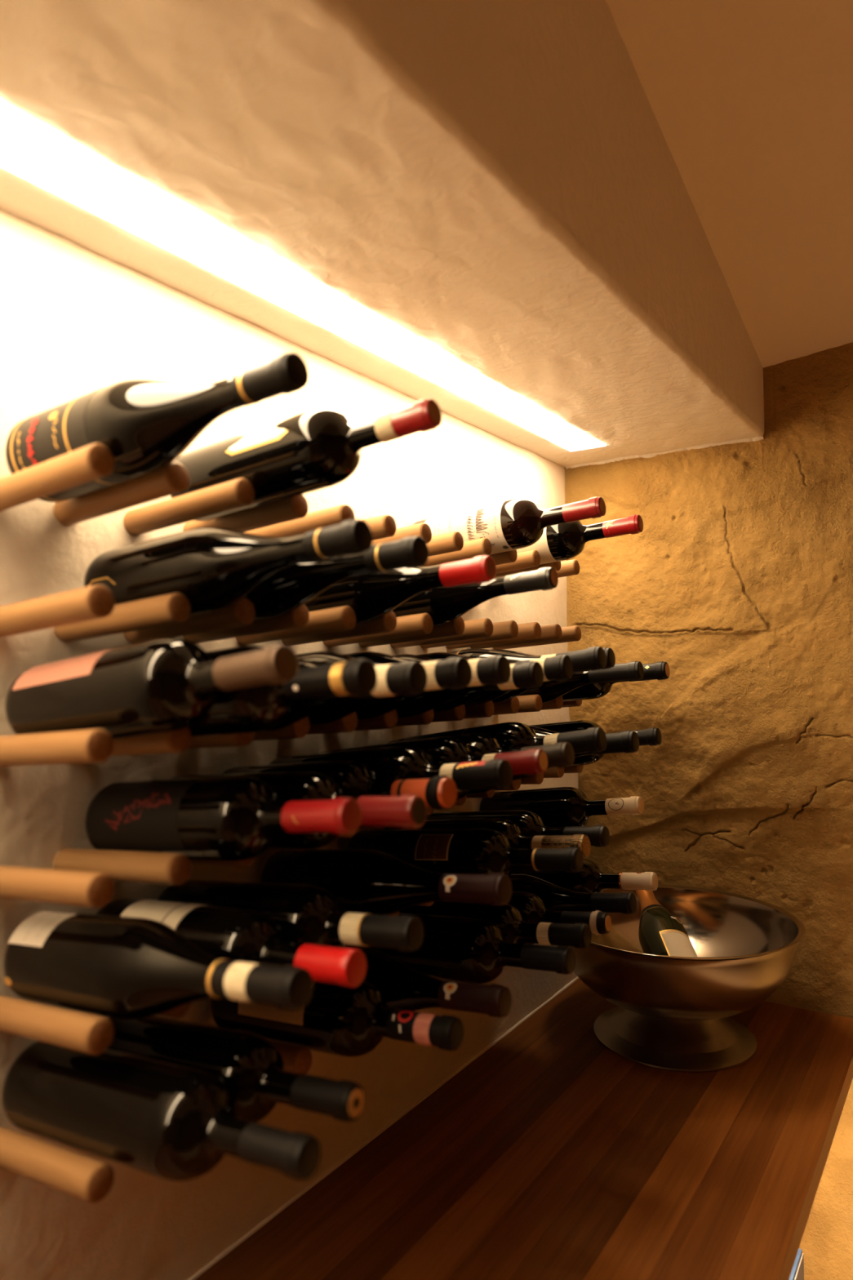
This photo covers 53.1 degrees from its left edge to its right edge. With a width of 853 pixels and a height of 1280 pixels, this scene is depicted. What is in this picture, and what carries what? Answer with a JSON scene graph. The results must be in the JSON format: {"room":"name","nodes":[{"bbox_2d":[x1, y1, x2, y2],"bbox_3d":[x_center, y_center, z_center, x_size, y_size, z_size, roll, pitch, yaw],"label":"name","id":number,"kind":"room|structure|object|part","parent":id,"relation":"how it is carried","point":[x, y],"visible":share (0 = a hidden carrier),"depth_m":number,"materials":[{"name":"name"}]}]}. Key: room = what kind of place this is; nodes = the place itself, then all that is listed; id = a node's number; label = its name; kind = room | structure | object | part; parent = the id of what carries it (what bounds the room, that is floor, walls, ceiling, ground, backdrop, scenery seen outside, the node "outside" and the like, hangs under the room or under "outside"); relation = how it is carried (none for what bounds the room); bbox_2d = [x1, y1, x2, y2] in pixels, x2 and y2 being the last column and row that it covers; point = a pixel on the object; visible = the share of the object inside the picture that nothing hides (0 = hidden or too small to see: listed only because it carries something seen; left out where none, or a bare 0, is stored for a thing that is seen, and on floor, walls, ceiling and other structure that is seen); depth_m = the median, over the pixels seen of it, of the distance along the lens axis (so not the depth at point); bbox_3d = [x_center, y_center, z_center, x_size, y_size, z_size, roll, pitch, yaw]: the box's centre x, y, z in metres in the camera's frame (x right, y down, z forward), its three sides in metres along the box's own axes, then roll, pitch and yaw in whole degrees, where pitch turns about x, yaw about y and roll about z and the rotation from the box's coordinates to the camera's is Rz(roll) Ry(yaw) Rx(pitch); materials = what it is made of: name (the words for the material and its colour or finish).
{"room":"wine cellar","nodes":[
{"label":"wine cellar","id":0,"kind":"room"},
{"bbox_2d":[0,209,578,1279],"bbox_3d":[-0.577,0.576,0.545,0.004,2.108,3.400,-2,-2,33],"label":"wall","id":1,"kind":"structure","parent":0,"point":[76,321],"depth_m":0.98,"materials":[{"name":"white paint"}]},
{"bbox_2d":[0,443,583,1203],"bbox_3d":[-0.070,0.167,1.184,0.180,0.646,1.038,-2,-2,33],"label":"rack","id":2,"kind":"object","parent":1,"relation":"attached to","point":[84,877],"visible":0.41,"depth_m":0.83,"materials":[{"name":"brown wood"}]},
{"bbox_2d":[4,637,297,739],"bbox_3d":[-0.243,0.050,0.748,0.328,0.102,0.081,-2,-2,33],"label":"wine bottle","id":3,"kind":"object","parent":2,"relation":"on","point":[163,685],"visible":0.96,"depth_m":0.71,"materials":[{"name":"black glass"}]},
{"bbox_2d":[4,351,309,502],"bbox_3d":[-0.241,-0.185,0.749,0.339,0.093,0.086,-2,-2,34],"label":"wine bottle","id":4,"kind":"object","parent":2,"relation":"on","point":[146,424],"visible":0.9,"depth_m":0.72,"materials":[{"name":"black glass"}]},
{"bbox_3d":[-0.241,-0.192,0.751,0.333,0.083,0.083,-7,-5,33],"label":"glass","id":5,"kind":"part","parent":4,"relation":"part of","materials":[{"name":"black glass"}]},
{"bbox_2d":[3,911,313,1019],"bbox_3d":[-0.235,0.293,0.736,0.339,0.096,0.083,-2,-2,33],"label":"wine bottle","id":6,"kind":"object","parent":2,"relation":"on","point":[117,966],"visible":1,"depth_m":0.72,"materials":[{"name":"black glass"}]},
{"bbox_3d":[-0.236,0.285,0.737,0.333,0.083,0.083,-8,-6,33],"label":"glass","id":7,"kind":"part","parent":6,"relation":"part of","materials":[{"name":"black glass"}]},
{"bbox_2d":[1,1040,320,1181],"bbox_3d":[-0.231,0.412,0.732,0.348,0.099,0.083,-2,-2,33],"label":"wine bottle","id":8,"kind":"object","parent":2,"relation":"on","point":[160,1118],"visible":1,"depth_m":0.70,"materials":[{"name":"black glass"}]},
{"bbox_2d":[84,775,361,861],"bbox_3d":[-0.197,0.176,0.814,0.323,0.096,0.080,-2,-2,33],"label":"wine bottle","id":9,"kind":"object","parent":2,"relation":"on","point":[228,818],"visible":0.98,"depth_m":0.79,"materials":[{"name":"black glass"}]},
{"bbox_2d":[84,518,373,615],"bbox_3d":[-0.194,-0.064,0.817,0.338,0.093,0.084,-2,-2,33],"label":"wine bottle","id":10,"kind":"object","parent":2,"relation":"on","point":[215,568],"visible":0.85,"depth_m":0.79,"materials":[{"name":"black glass"}]},
{"bbox_3d":[-0.320,-0.039,0.866,0.045,0.041,0.026,-7,-5,33],"label":"label panel","id":11,"kind":"part","parent":10,"relation":"part of","materials":[{"name":"gold paper"}]},
{"bbox_2d":[95,897,366,987],"bbox_3d":[-0.194,0.299,0.810,0.325,0.091,0.078,-2,-2,33],"label":"wine bottle","id":12,"kind":"object","parent":2,"relation":"on","point":[231,934],"visible":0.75,"depth_m":0.77,"materials":[{"name":"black glass"}]},
{"bbox_3d":[-0.195,0.295,0.811,0.319,0.078,0.078,-7,-5,33],"label":"glass","id":13,"kind":"part","parent":12,"relation":"part of","materials":[{"name":"black glass"}]},
{"bbox_2d":[107,1015,364,1122],"bbox_3d":[-0.194,0.417,0.807,0.325,0.096,0.079,-2,-2,33],"label":"wine bottle","id":14,"kind":"object","parent":2,"relation":"on","point":[250,1064],"visible":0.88,"depth_m":0.77,"materials":[{"name":"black glass"}]},
{"bbox_2d":[188,645,377,737],"bbox_3d":[-0.191,0.055,0.813,0.341,0.097,0.081,-2,-2,33],"label":"wine bottle","id":15,"kind":"object","parent":2,"relation":"on","point":[260,708],"visible":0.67,"depth_m":0.76,"materials":[{"name":"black glass"}]},
{"bbox_3d":[-0.192,0.050,0.814,0.334,0.081,0.081,-8,-5,33],"label":"glass","id":16,"kind":"part","parent":15,"relation":"part of","materials":[{"name":"black glass"}]},
{"bbox_2d":[157,879,423,951],"bbox_3d":[-0.146,0.298,0.879,0.330,0.096,0.079,-2,-2,33],"label":"wine bottle","id":17,"kind":"object","parent":2,"relation":"on","point":[304,913],"visible":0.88,"depth_m":0.83,"materials":[{"name":"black glass"}]},
{"bbox_2d":[170,771,426,849],"bbox_3d":[-0.145,0.180,0.881,0.335,0.091,0.078,-2,-2,33],"label":"wine bottle","id":18,"kind":"object","parent":2,"relation":"on","point":[404,811],"visible":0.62,"depth_m":0.83,"materials":[{"name":"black glass"}]},
{"bbox_2d":[170,399,441,521],"bbox_3d":[-0.130,-0.185,0.879,0.333,0.094,0.078,-2,-2,33],"label":"wine bottle","id":19,"kind":"object","parent":2,"relation":"on","point":[310,451],"visible":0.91,"depth_m":0.85,"materials":[{"name":"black glass"}]},
{"bbox_3d":[-0.168,-0.210,0.872,0.079,0.027,0.023,-8,-5,33],"label":"label panel","id":20,"kind":"part","parent":19,"relation":"part of","materials":[{"name":"beige paper"}]},
{"bbox_2d":[244,535,428,620],"bbox_3d":[-0.147,-0.061,0.886,0.340,0.091,0.085,-2,-2,34],"label":"wine bottle","id":21,"kind":"object","parent":2,"relation":"on","point":[292,587],"visible":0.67,"depth_m":0.84,"materials":[{"name":"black glass"}]},
{"bbox_3d":[-0.147,-0.067,0.888,0.334,0.082,0.082,-6,-5,33],"label":"glass","id":22,"kind":"part","parent":21,"relation":"part of","materials":[{"name":"black glass"}]},
{"bbox_2d":[210,979,464,1057],"bbox_3d":[-0.103,0.421,0.948,0.322,0.094,0.081,-2,-2,33],"label":"wine bottle","id":23,"kind":"object","parent":2,"relation":"on","point":[337,1020],"visible":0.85,"depth_m":0.91,"materials":[{"name":"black glass"}]},
{"bbox_2d":[392,1013,400,1032],"bbox_3d":[-0.032,0.399,0.887,0.005,0.014,0.017,0,-2,-27],"label":"print","id":24,"kind":"object","parent":23,"relation":"on","point":[396,1017],"depth_m":0.89,"materials":[{"name":"white paper"}]},
{"bbox_2d":[222,760,457,829],"bbox_3d":[-0.107,0.181,0.957,0.318,0.094,0.078,-2,-2,33],"label":"wine bottle","id":25,"kind":"object","parent":2,"relation":"on","point":[356,779],"visible":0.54,"depth_m":0.91,"materials":[{"name":"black glass"}]},
{"bbox_2d":[262,657,427,731],"bbox_3d":[-0.146,0.059,0.884,0.336,0.092,0.082,-2,-2,33],"label":"wine bottle","id":26,"kind":"object","parent":2,"relation":"on","point":[409,677],"visible":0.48,"depth_m":0.80,"materials":[{"name":"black glass"}]},
{"bbox_3d":[-0.147,0.052,0.885,0.330,0.082,0.082,-7,-5,33],"label":"glass","id":27,"kind":"part","parent":26,"relation":"part of","materials":[{"name":"black glass"}]},
{"bbox_2d":[295,651,471,724],"bbox_3d":[-0.101,0.059,0.955,0.337,0.093,0.082,-2,-2,33],"label":"wine bottle","id":28,"kind":"object","parent":2,"relation":"on","point":[452,673],"visible":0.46,"depth_m":0.92,"materials":[{"name":"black glass"}]},
{"bbox_3d":[-0.101,0.051,0.956,0.330,0.082,0.082,-8,-5,33],"label":"glass","id":29,"kind":"part","parent":28,"relation":"part of","materials":[{"name":"black glass"}]},
{"bbox_2d":[260,848,511,915],"bbox_3d":[-0.053,0.301,1.018,0.336,0.094,0.082,-2,-2,33],"label":"wine bottle","id":30,"kind":"object","parent":2,"relation":"on","point":[363,881],"visible":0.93,"depth_m":0.99,"materials":[{"name":"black glass"}]},
{"bbox_3d":[0.024,0.277,0.951,0.006,0.007,0.002,-2,-2,33],"label":"emblem stem","id":31,"kind":"part","parent":30,"relation":"part of","materials":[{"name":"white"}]},
{"bbox_2d":[268,746,512,808],"bbox_3d":[-0.053,0.177,1.022,0.339,0.102,0.081,-2,-2,33],"label":"wine bottle","id":32,"kind":"object","parent":2,"relation":"on","point":[396,762],"visible":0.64,"depth_m":0.97,"materials":[{"name":"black glass"}]},
{"bbox_2d":[304,555,496,623],"bbox_3d":[-0.062,-0.058,1.032,0.322,0.091,0.083,-2,-2,33],"label":"wine bottle","id":33,"kind":"object","parent":2,"relation":"on","point":[371,596],"visible":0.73,"depth_m":1.00,"materials":[{"name":"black glass"}]},
{"bbox_3d":[-0.063,-0.064,1.034,0.315,0.082,0.082,-7,-5,33],"label":"glass","id":34,"kind":"part","parent":33,"relation":"part of","materials":[{"name":"black glass"}]},
{"bbox_2d":[338,946,511,1017],"bbox_3d":[-0.052,0.421,1.015,0.334,0.094,0.082,-2,-2,33],"label":"wine bottle","id":35,"kind":"object","parent":2,"relation":"on","point":[403,987],"visible":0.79,"depth_m":0.97,"materials":[{"name":"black glass"}]},
{"bbox_3d":[-0.053,0.413,1.016,0.327,0.082,0.082,-8,-6,33],"label":"glass","id":36,"kind":"part","parent":35,"relation":"part of","materials":[{"name":"black glass"}]},
{"bbox_3d":[0.024,0.396,0.949,0.006,0.007,0.002,-8,-6,33],"label":"emblem stem","id":37,"kind":"part","parent":35,"relation":"part of","materials":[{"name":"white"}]},
{"bbox_2d":[342,651,511,719],"bbox_3d":[-0.054,0.060,1.025,0.338,0.094,0.082,-2,-2,33],"label":"wine bottle","id":38,"kind":"object","parent":2,"relation":"on","point":[492,669],"visible":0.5,"depth_m":0.99,"materials":[{"name":"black glass"}]},
{"bbox_3d":[-0.055,0.052,1.026,0.332,0.082,0.082,-8,-6,33],"label":"glass","id":39,"kind":"part","parent":38,"relation":"part of","materials":[{"name":"black glass"}]},
{"bbox_2d":[317,737,547,799],"bbox_3d":[-0.005,0.176,1.091,0.344,0.106,0.081,-2,-2,33],"label":"wine bottle","id":40,"kind":"object","parent":2,"relation":"on","point":[443,750],"visible":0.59,"depth_m":1.04,"materials":[{"name":"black glass"}]},
{"bbox_2d":[345,912,576,983],"bbox_3d":[0.042,0.423,1.155,0.336,0.097,0.082,-2,-2,33],"label":"wine bottle","id":41,"kind":"object","parent":2,"relation":"on","point":[455,948],"visible":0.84,"depth_m":1.11,"materials":[{"name":"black glass"}]},
{"bbox_2d":[346,828,583,877],"bbox_3d":[0.045,0.302,1.155,0.350,0.099,0.080,-2,-2,33],"label":"wine bottle","id":42,"kind":"object","parent":2,"relation":"on","point":[488,851],"visible":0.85,"depth_m":1.12,"materials":[{"name":"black glass"}]},
{"bbox_3d":[0.010,0.277,1.144,0.048,0.028,0.020,-9,-6,33],"label":"label panel","id":43,"kind":"part","parent":42,"relation":"part of","materials":[{"name":"brown paper"}]},
{"bbox_2d":[393,653,543,717],"bbox_3d":[-0.008,0.064,1.095,0.337,0.092,0.082,-2,-2,33],"label":"wine bottle","id":44,"kind":"object","parent":2,"relation":"on","point":[527,674],"visible":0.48,"depth_m":1.05,"materials":[{"name":"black glass"}]},
{"bbox_3d":[-0.009,0.057,1.096,0.331,0.082,0.082,-7,-5,33],"label":"glass","id":45,"kind":"part","parent":44,"relation":"part of","materials":[{"name":"black glass"}]},
{"bbox_2d":[373,733,574,794],"bbox_3d":[0.040,0.178,1.162,0.341,0.105,0.080,-2,-2,33],"label":"wine bottle","id":46,"kind":"object","parent":2,"relation":"on","point":[559,754],"visible":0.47,"depth_m":1.11,"materials":[{"name":"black glass"}]},
{"bbox_2d":[391,566,558,626],"bbox_3d":[0.030,-0.055,1.173,0.321,0.091,0.081,-2,-2,33],"label":"wine bottle","id":47,"kind":"object","parent":2,"relation":"on","point":[444,605],"visible":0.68,"depth_m":1.14,"materials":[{"name":"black glass"}]},
{"bbox_3d":[0.029,-0.062,1.174,0.314,0.081,0.081,-8,-5,33],"label":"glass","id":48,"kind":"part","parent":47,"relation":"part of","materials":[{"name":"black glass"}]},
{"bbox_2d":[384,817,591,871],"bbox_3d":[0.081,0.305,1.232,0.325,0.097,0.079,-2,-2,33],"label":"wine bottle","id":49,"kind":"object","parent":2,"relation":"on","point":[509,829],"visible":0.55,"depth_m":1.19,"materials":[{"name":"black glass"}]},
{"bbox_2d":[415,652,573,711],"bbox_3d":[0.038,0.063,1.165,0.339,0.095,0.082,-2,-2,33],"label":"wine bottle","id":50,"kind":"object","parent":2,"relation":"on","point":[557,668],"visible":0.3,"depth_m":1.09,"materials":[{"name":"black glass"}]},
{"bbox_3d":[0.037,0.055,1.166,0.333,0.082,0.082,-8,-6,33],"label":"glass","id":51,"kind":"part","parent":50,"relation":"part of","materials":[{"name":"black glass"}]},
{"bbox_2d":[399,900,591,948],"bbox_3d":[0.082,0.425,1.229,0.324,0.098,0.079,-2,-2,33],"label":"wine bottle","id":52,"kind":"object","parent":2,"relation":"on","point":[507,917],"visible":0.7,"depth_m":1.18,"materials":[{"name":"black glass"}]},
{"bbox_3d":[0.081,0.418,1.230,0.317,0.079,0.079,-9,-6,33],"label":"glass","id":53,"kind":"part","parent":52,"relation":"part of","materials":[{"name":"black glass"}]},
{"bbox_2d":[386,721,607,780],"bbox_3d":[0.089,0.174,1.229,0.353,0.114,0.083,-2,-2,33],"label":"wine bottle","id":54,"kind":"object","parent":2,"relation":"on","point":[511,735],"visible":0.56,"depth_m":1.18,"materials":[{"name":"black glass"}]},
{"bbox_2d":[413,497,605,554],"bbox_3d":[0.121,-0.170,1.317,0.322,0.090,0.077,-2,-2,33],"label":"wine bottle","id":55,"kind":"object","parent":2,"relation":"on","point":[514,524],"visible":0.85,"depth_m":1.28,"materials":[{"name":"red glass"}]},
{"bbox_2d":[425,809,609,847],"bbox_3d":[0.125,0.307,1.304,0.320,0.096,0.079,-2,-2,33],"label":"wine bottle","id":56,"kind":"object","parent":2,"relation":"on","point":[531,824],"visible":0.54,"depth_m":1.26,"materials":[{"name":"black glass"}]},
{"bbox_3d":[0.124,0.301,1.305,0.313,0.079,0.079,-9,-6,33],"label":"glass","id":57,"kind":"part","parent":56,"relation":"part of","materials":[{"name":"black glass"}]},
{"bbox_2d":[449,646,606,706],"bbox_3d":[0.089,0.062,1.232,0.353,0.100,0.083,-2,-2,33],"label":"wine bottle","id":58,"kind":"object","parent":2,"relation":"on","point":[594,658],"visible":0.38,"depth_m":1.18,"materials":[{"name":"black glass"}]},
{"bbox_3d":[0.088,0.050,1.233,0.346,0.082,0.082,-10,-7,33],"label":"glass","id":59,"kind":"part","parent":58,"relation":"part of","materials":[{"name":"black glass"}]},
{"bbox_2d":[492,647,615,702],"bbox_3d":[0.127,0.063,1.308,0.334,0.100,0.083,-2,-2,33],"label":"wine bottle","id":60,"kind":"object","parent":2,"relation":"on","point":[611,658],"visible":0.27,"depth_m":1.29,"materials":[{"name":"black glass"}]},
{"bbox_3d":[0.127,0.052,1.308,0.327,0.082,0.082,-11,-7,33],"label":"glass","id":61,"kind":"part","parent":60,"relation":"part of","materials":[{"name":"black glass"}]},
{"bbox_2d":[507,890,611,944],"bbox_3d":[0.127,0.429,1.300,0.320,0.094,0.078,-2,-2,33],"label":"wine bottle","id":62,"kind":"object","parent":2,"relation":"on","point":[532,908],"visible":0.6,"depth_m":1.25,"materials":[{"name":"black glass"}]},
{"bbox_3d":[0.125,0.423,1.301,0.313,0.078,0.078,-9,-6,33],"label":"glass","id":63,"kind":"part","parent":62,"relation":"part of","materials":[{"name":"black glass"}]},
{"bbox_2d":[479,786,644,827],"bbox_3d":[0.240,0.312,1.530,0.303,0.099,0.080,-2,-2,33],"label":"wine bottle","id":64,"kind":"object","parent":2,"relation":"on","point":[557,806],"visible":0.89,"depth_m":1.50,"materials":[{"name":"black glass"}]},
{"bbox_2d":[509,874,636,914],"bbox_3d":[0.175,0.428,1.369,0.328,0.096,0.082,-2,-2,33],"label":"wine bottle","id":65,"kind":"object","parent":2,"relation":"on","point":[556,898],"visible":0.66,"depth_m":1.32,"materials":[{"name":"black glass"}]},
{"bbox_3d":[0.175,0.418,1.369,0.321,0.082,0.082,-10,-6,33],"label":"glass","id":66,"kind":"part","parent":65,"relation":"part of","materials":[{"name":"black glass"}]},
{"bbox_2d":[516,515,643,564],"bbox_3d":[0.212,-0.166,1.458,0.319,0.089,0.076,-2,-2,33],"label":"wine bottle","id":67,"kind":"object","parent":2,"relation":"on","point":[563,541],"visible":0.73,"depth_m":1.41,"materials":[{"name":"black glass"}]},
{"bbox_3d":[0.211,-0.171,1.459,0.313,0.076,0.076,-7,-5,33],"label":"glass","id":68,"kind":"part","parent":67,"relation":"part of","materials":[{"name":"black glass"}]},
{"bbox_2d":[516,655,644,702],"bbox_3d":[0.213,0.072,1.452,0.316,0.092,0.082,-2,-2,33],"label":"wine bottle","id":69,"kind":"object","parent":2,"relation":"on","point":[549,691],"visible":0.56,"depth_m":1.41,"materials":[{"name":"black glass"}]},
{"bbox_3d":[0.212,0.065,1.453,0.309,0.082,0.082,-7,-5,33],"label":"glass","id":70,"kind":"part","parent":69,"relation":"part of","materials":[{"name":"black glass"}]},
{"bbox_2d":[528,725,639,775],"bbox_3d":[0.176,0.187,1.373,0.336,0.097,0.082,-2,-2,33],"label":"wine bottle","id":71,"kind":"object","parent":2,"relation":"on","point":[626,741],"visible":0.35,"depth_m":1.29,"materials":[{"name":"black glass"}]},
{"bbox_3d":[0.175,0.177,1.374,0.329,0.082,0.082,-10,-6,33],"label":"glass","id":72,"kind":"part","parent":71,"relation":"part of","materials":[{"name":"black glass"}]},
{"bbox_2d":[511,857,657,893],"bbox_3d":[0.259,0.433,1.515,0.306,0.095,0.078,-2,-2,33],"label":"wine bottle","id":73,"kind":"object","parent":2,"relation":"on","point":[590,879],"visible":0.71,"depth_m":1.47,"materials":[{"name":"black glass"}]},
{"bbox_2d":[527,720,662,765],"bbox_3d":[0.260,0.191,1.519,0.317,0.098,0.079,-2,-2,33],"label":"wine bottle","id":74,"kind":"object","parent":2,"relation":"on","point":[651,736],"visible":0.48,"depth_m":1.48,"materials":[{"name":"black glass"}]},
{"bbox_3d":[0.259,0.184,1.520,0.310,0.079,0.079,-10,-6,33],"label":"glass","id":75,"kind":"part","parent":74,"relation":"part of","materials":[{"name":"black glass"}]},
{"bbox_2d":[562,661,670,701],"bbox_3d":[0.266,0.074,1.518,0.332,0.092,0.078,-2,-2,33],"label":"wine bottle","id":76,"kind":"object","parent":2,"relation":"on","point":[660,670],"visible":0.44,"depth_m":1.47,"materials":[{"name":"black glass"}]},
{"bbox_3d":[0.265,0.069,1.519,0.325,0.077,0.077,-8,-5,33],"label":"glass","id":77,"kind":"part","parent":76,"relation":"part of","materials":[{"name":"black glass"}]},
{"bbox_2d":[0,0,764,466],"bbox_3d":[-0.418,-0.912,0.466,0.444,0.965,3.385,-2,-2,33],"label":"soffit","id":78,"kind":"object","parent":1,"relation":"attached to","point":[500,184],"depth_m":0.87,"materials":[{"name":"white paint"}]},
{"bbox_2d":[0,102,605,451],"bbox_3d":[-0.543,-0.446,0.440,0.078,0.031,3.218,-2,-2,33],"label":"strip light","id":79,"kind":"object","parent":78,"relation":"attached to","point":[28,149],"visible":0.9,"depth_m":0.94,"materials":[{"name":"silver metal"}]},
{"bbox_2d":[187,976,578,1279],"bbox_3d":[-0.337,0.743,0.898,0.005,0.003,2.660,-2,-2,33],"label":"trim","id":80,"kind":"structure","parent":1,"relation":"attached to","point":[291,1201],"depth_m":1.25,"materials":[{"name":"beige"}]},
{"bbox_2d":[195,977,852,1279],"bbox_3d":[-0.097,0.755,0.738,0.572,0.036,2.655,-2,-2,33],"label":"wooden countertop","id":81,"kind":"structure","parent":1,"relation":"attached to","point":[554,1153],"depth_m":1.20,"materials":[{"name":"brown wood"}]},
{"bbox_2d":[568,884,805,1072],"bbox_3d":[0.472,0.644,1.638,0.473,0.227,0.473,-2,-2,33],"label":"steel bowl","id":82,"kind":"object","parent":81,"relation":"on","point":[673,1013],"visible":0.84,"depth_m":1.53,"materials":[{"name":"grey metal"}]},
{"bbox_2d":[635,889,697,957],"bbox_3d":[0.438,0.553,1.598,0.087,0.165,0.274,-1,-2,-2],"label":"champagne bottle","id":83,"kind":"object","parent":82,"relation":"in","point":[660,932],"visible":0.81,"depth_m":1.55,"materials":[{"name":"green glass"}]},
{"bbox_3d":[0.437,0.543,1.601,0.087,0.087,0.272,-1,22,-2],"label":"glass","id":84,"kind":"part","parent":83,"relation":"part of","materials":[{"name":"black"}]},
{"bbox_3d":[0.450,0.544,1.507,0.054,0.019,0.068,-1,22,-2],"label":"label panel","id":85,"kind":"part","parent":83,"relation":"part of","materials":[{"name":"beige paper"}]},
{"bbox_2d":[564,342,852,1279],"bbox_3d":[1.318,0.022,1.363,2.340,3.220,0.152,-2,-2,33],"label":"wall","id":86,"kind":"structure","parent":0,"point":[737,577],"depth_m":1.75,"materials":[{"name":"stone"}]},
{"bbox_2d":[564,435,763,468],"bbox_3d":[0.497,-0.399,1.833,0.431,0.009,0.017,-2,-2,34],"label":"trim","id":87,"kind":"structure","parent":86,"relation":"attached to","point":[753,439],"depth_m":1.81,"materials":[{"name":"white paint"}]},
{"bbox_2d":[605,0,852,367],"bbox_3d":[0.559,-1.093,-0.149,1.897,1.010,3.420,-2,-2,33],"label":"ceiling","id":88,"kind":"structure","parent":0,"point":[751,101],"depth_m":1.20,"materials":[{"name":"beige paint"}]},
{"bbox_3d":[0.440,1.625,-0.055,2.400,0.050,3.650,-2,-2,33],"label":"floor","id":89,"kind":"structure","parent":0,"visible":0},
{"bbox_2d":[789,1248,804,1279],"bbox_3d":[0.565,1.356,1.433,0.108,0.575,0.203,-2,-2,33],"label":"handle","id":90,"kind":"object","parent":89,"relation":"on","point":[797,1271],"visible":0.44,"depth_m":1.47,"materials":[{"name":"silver metal"}]}
]}

